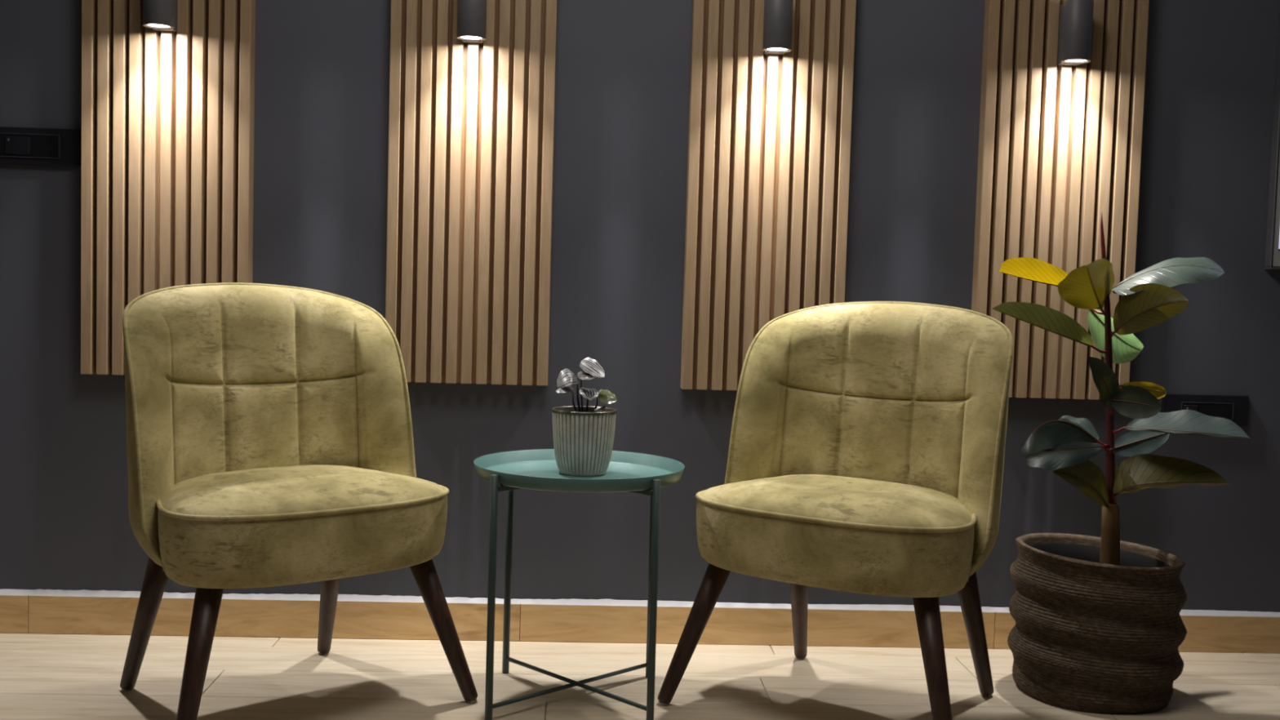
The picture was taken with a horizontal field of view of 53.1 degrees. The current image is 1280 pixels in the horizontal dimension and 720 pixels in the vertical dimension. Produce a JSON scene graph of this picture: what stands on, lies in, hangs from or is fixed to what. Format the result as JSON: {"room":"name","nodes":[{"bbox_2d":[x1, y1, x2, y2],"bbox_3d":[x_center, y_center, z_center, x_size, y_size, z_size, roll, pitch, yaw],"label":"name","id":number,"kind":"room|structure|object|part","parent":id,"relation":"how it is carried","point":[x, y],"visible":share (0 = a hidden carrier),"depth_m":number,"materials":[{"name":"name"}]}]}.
{"room":"lounge","nodes":[
{"label":"lounge","id":0,"kind":"room"},
{"bbox_2d":[0,0,1279,638],"bbox_3d":[-0.035,-0.643,3.194,6.600,2.740,0.120,2,3,-3],"label":"wall","id":1,"kind":"structure","parent":0,"point":[621,112],"depth_m":3.17,"materials":[{"name":"grey paint"}]},
{"bbox_2d":[0,126,80,166],"bbox_3d":[-1.435,-0.511,3.070,0.188,0.089,0.014,2,3,-3],"label":"switch plate","id":2,"kind":"object","parent":1,"relation":"attached to","point":[37,146],"visible":0.92,"depth_m":3.06,"materials":[{"name":"black plastic"}]},
{"bbox_3d":[-1.490,-0.514,3.063,0.198,0.057,0.002,2,3,-3],"label":"insert frame","id":3,"kind":"part","parent":2,"relation":"part of","materials":[{"name":"black plastic"}]},
{"bbox_2d":[80,0,255,375],"bbox_3d":[-1.122,-0.819,3.051,0.395,1.716,0.042,2,3,-3],"label":"panel","id":4,"kind":"object","parent":1,"relation":"attached to","point":[167,118],"visible":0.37,"depth_m":3.06,"materials":[{"name":"brown wood"}]},
{"bbox_2d":[142,0,176,31],"bbox_3d":[-1.118,-0.849,2.983,0.068,0.146,0.090,2,3,-3],"label":"wall lamp","id":5,"kind":"object","parent":4,"relation":"attached to","point":[157,15],"visible":1,"depth_m":2.95,"materials":[{"name":"black metal"}]},
{"bbox_2d":[385,0,557,386],"bbox_3d":[-0.399,-0.799,3.086,0.395,1.716,0.042,2,3,-3],"label":"panel","id":6,"kind":"object","parent":1,"relation":"attached to","point":[471,126],"visible":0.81,"depth_m":3.09,"materials":[{"name":"brown wood"}]},
{"bbox_2d":[456,0,486,43],"bbox_3d":[-0.395,-0.830,3.018,0.068,0.146,0.090,2,3,-3],"label":"wall lamp","id":7,"kind":"object","parent":6,"relation":"attached to","point":[471,14],"visible":1,"depth_m":2.98,"materials":[{"name":"black metal"}]},
{"bbox_2d":[0,595,1279,653],"bbox_3d":[-0.035,0.661,3.208,6.670,0.094,0.012,2,3,-3],"label":"baseboard","id":8,"kind":"structure","parent":1,"relation":"attached to","point":[61,615],"depth_m":3.19,"materials":[{"name":"brown wood"}]},
{"bbox_2d":[0,588,1279,617],"bbox_3d":[0.029,0.609,3.208,5.196,0.015,0.011,2,3,-3],"label":"trim","id":9,"kind":"structure","parent":1,"relation":"attached to","point":[353,597],"depth_m":3.19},
{"bbox_2d":[680,0,856,391],"bbox_3d":[0.324,-0.780,3.121,0.395,1.716,0.042,2,3,-3],"label":"panel","id":10,"kind":"object","parent":1,"relation":"attached to","point":[769,148],"visible":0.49,"depth_m":3.12,"materials":[{"name":"brown wood"}]},
{"bbox_2d":[762,0,793,54],"bbox_3d":[0.328,-0.810,3.052,0.068,0.146,0.090,2,3,-3],"label":"wall lamp","id":11,"kind":"object","parent":10,"relation":"attached to","point":[778,14],"visible":1,"depth_m":3.02,"materials":[{"name":"black metal"}]},
{"bbox_2d":[971,0,1149,399],"bbox_3d":[1.046,-0.761,3.155,0.395,1.716,0.042,2,3,-3],"label":"panel","id":12,"kind":"object","parent":1,"relation":"attached to","point":[1060,146],"visible":0.66,"depth_m":3.15,"materials":[{"name":"brown wood"}]},
{"bbox_2d":[1057,0,1093,66],"bbox_3d":[1.050,-0.791,3.087,0.068,0.146,0.090,2,3,-3],"label":"wall lamp","id":13,"kind":"object","parent":12,"relation":"attached to","point":[1076,16],"visible":1,"depth_m":3.05,"materials":[{"name":"black metal"}]},
{"bbox_2d":[1160,393,1248,426],"bbox_3d":[1.427,0.126,3.241,0.225,0.079,0.014,2,3,-3],"label":"switch plate","id":14,"kind":"object","parent":1,"relation":"attached to","point":[1234,408],"visible":0.71,"depth_m":3.23,"materials":[{"name":"black plastic"}]},
{"bbox_3d":[1.435,0.129,3.238,0.135,0.044,0.002,2,3,-3],"label":"insert frame","id":15,"kind":"part","parent":14,"relation":"part of","materials":[{"name":"black plastic"}]},
{"bbox_2d":[1264,7,1279,270],"bbox_3d":[1.940,-0.727,3.205,0.698,1.019,0.030,2,3,-3],"label":"framed panel","id":16,"kind":"object","parent":1,"relation":"attached to","point":[1272,261],"visible":1,"depth_m":3.20,"materials":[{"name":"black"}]},
{"bbox_2d":[0,632,1279,719],"bbox_3d":[0.131,0.881,0.929,7.814,0.060,4.600,2,3,-3],"label":"floor","id":17,"kind":"structure","parent":0,"point":[43,676],"depth_m":2.88,"materials":[{"name":"brown wood"}]},
{"bbox_2d":[120,282,477,719],"bbox_3d":[-0.739,0.282,2.669,0.659,0.876,0.551,-1,5,-41],"label":"armchair","id":18,"kind":"object","parent":17,"relation":"on","point":[269,433],"visible":1,"depth_m":2.63,"materials":[{"name":"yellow fabric"}]},
{"bbox_3d":[-1.039,0.536,2.690,0.159,0.339,0.051,3,4,27],"label":"leg","id":19,"kind":"part","parent":18,"relation":"part of","materials":[{"name":"brown wood"}]},
{"bbox_3d":[-0.824,0.567,2.367,0.051,0.330,0.161,2,4,12],"label":"leg","id":20,"kind":"part","parent":18,"relation":"part of","materials":[{"name":"brown wood"}]},
{"bbox_3d":[-0.783,0.119,2.714,0.611,0.550,0.281,-1,5,-41],"label":"backrest","id":21,"kind":"part","parent":18,"relation":"part of","materials":[{"name":"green fabric"}]},
{"bbox_3d":[-0.698,0.323,2.624,0.594,0.181,0.416,-1,5,-41],"label":"seat","id":22,"kind":"part","parent":18,"relation":"part of","materials":[{"name":"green fabric"}]},
{"bbox_3d":[-0.715,0.529,2.974,0.051,0.339,0.159,0,4,-20],"label":"leg","id":23,"kind":"part","parent":18,"relation":"part of","materials":[{"name":"brown wood"}]},
{"bbox_3d":[-0.422,0.557,2.721,0.161,0.330,0.051,1,3,-5],"label":"leg","id":24,"kind":"part","parent":18,"relation":"part of","materials":[{"name":"brown wood"}]},
{"bbox_2d":[473,448,684,719],"bbox_3d":[-0.137,0.476,2.756,0.450,0.513,0.450,2,3,-3],"label":"tray table","id":25,"kind":"object","parent":17,"relation":"on","point":[641,473],"visible":0.9,"depth_m":2.64,"materials":[{"name":"teal metal"}]},
{"bbox_3d":[-0.301,0.484,2.592,0.017,0.507,0.016,2,3,-3],"label":"leg","id":26,"kind":"part","parent":25,"relation":"part of","materials":[{"name":"metal"}]},
{"bbox_3d":[-0.300,0.465,2.920,0.016,0.507,0.016,2,3,-3],"label":"leg","id":27,"kind":"part","parent":25,"relation":"part of","materials":[{"name":"metal"}]},
{"bbox_2d":[473,448,684,496],"bbox_3d":[-0.130,0.240,2.742,0.450,0.041,0.450,2,3,-3],"label":"tray","id":28,"kind":"object","parent":25,"relation":"on","point":[641,473],"depth_m":2.73,"materials":[{"name":"teal metal"}]},
{"bbox_2d":[551,357,617,476],"bbox_3d":[-0.121,0.120,2.764,0.140,0.250,0.140,2,3,-3],"label":"planter","id":29,"kind":"object","parent":25,"relation":"on","point":[583,435],"visible":1,"depth_m":2.72,"materials":[{"name":"grey ceramic"}]},
{"bbox_3d":[-0.138,0.096,2.763,0.018,0.064,0.004,2,3,1],"label":"stem","id":30,"kind":"part","parent":29,"relation":"part of","materials":[{"name":"grey plant"}]},
{"bbox_3d":[-0.131,0.085,2.763,0.013,0.087,0.004,2,3,3],"label":"stem","id":31,"kind":"part","parent":29,"relation":"part of","materials":[{"name":"black plant"}]},
{"bbox_3d":[-0.131,0.079,2.762,0.013,0.099,0.004,2,3,3],"label":"stem","id":32,"kind":"part","parent":29,"relation":"part of","materials":[{"name":"plant"}]},
{"bbox_3d":[-0.126,0.065,2.775,0.005,0.126,0.018,0,4,-29],"label":"stem","id":33,"kind":"part","parent":29,"relation":"part of","materials":[{"name":"black plant"}]},
{"bbox_3d":[-0.122,0.178,2.767,0.138,0.134,0.138,2,3,-3],"label":"pot","id":34,"kind":"part","parent":29,"relation":"part of","materials":[{"name":"grey ceramic"}]},
{"bbox_3d":[-0.115,0.095,2.764,0.007,0.066,0.004,0,4,-20],"label":"stem","id":35,"kind":"part","parent":29,"relation":"part of","materials":[{"name":"black plant"}]},
{"bbox_3d":[0.027,0.474,2.920,0.017,0.507,0.016,2,3,-3],"label":"leg","id":36,"kind":"part","parent":25,"relation":"part of","materials":[{"name":"metal"}]},
{"bbox_3d":[0.027,0.494,2.593,0.016,0.507,0.016,2,3,-3],"label":"leg","id":37,"kind":"part","parent":25,"relation":"part of","materials":[{"name":"metal"}]},
{"bbox_2d":[657,301,1013,719],"bbox_3d":[0.456,0.312,2.749,0.659,0.876,0.551,4,4,33],"label":"armchair","id":38,"kind":"object","parent":17,"relation":"on","point":[866,453],"visible":1,"depth_m":2.73,"materials":[{"name":"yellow fabric"}]},
{"bbox_3d":[0.121,0.571,2.751,0.160,0.330,0.051,1,3,-4],"label":"leg","id":39,"kind":"part","parent":38,"relation":"part of","materials":[{"name":"brown wood"}]},
{"bbox_3d":[0.374,0.556,3.046,0.051,0.339,0.159,2,4,11],"label":"leg","id":40,"kind":"part","parent":38,"relation":"part of","materials":[{"name":"brown wood"}]},
{"bbox_3d":[0.421,0.351,2.698,0.594,0.181,0.416,4,4,33],"label":"seat","id":41,"kind":"part","parent":38,"relation":"part of","materials":[{"name":"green fabric"}]},
{"bbox_3d":[0.500,0.151,2.801,0.611,0.550,0.281,4,4,33],"label":"backrest","id":42,"kind":"part","parent":38,"relation":"part of","materials":[{"name":"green fabric"}]},
{"bbox_3d":[0.572,0.602,2.463,0.051,0.330,0.161,0,4,-21],"label":"leg","id":43,"kind":"part","parent":38,"relation":"part of","materials":[{"name":"brown wood"}]},
{"bbox_3d":[0.736,0.581,2.815,0.159,0.339,0.051,-1,4,-36],"label":"leg","id":44,"kind":"part","parent":38,"relation":"part of","materials":[{"name":"brown wood"}]},
{"bbox_2d":[1007,533,1186,713],"bbox_3d":[1.037,0.589,2.913,0.383,0.337,0.372,4,4,38],"label":"plant pot","id":45,"kind":"object","parent":17,"relation":"on","point":[1089,635],"visible":0.99,"depth_m":2.77,"materials":[{"name":"brown ceramic"}]},
{"bbox_2d":[992,212,1250,564],"bbox_3d":[1.062,0.110,2.859,0.567,0.879,0.277,1,3,-9],"label":"rubber plant","id":46,"kind":"object","parent":45,"relation":"in","point":[1065,445],"visible":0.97,"depth_m":2.85,"materials":[{"name":"green plant"}]},
{"bbox_3d":[1.062,0.056,2.897,0.062,0.566,0.025,2,3,-3],"label":"stem","id":47,"kind":"part","parent":46,"relation":"part of","materials":[{"name":"brown plant"}]}
]}

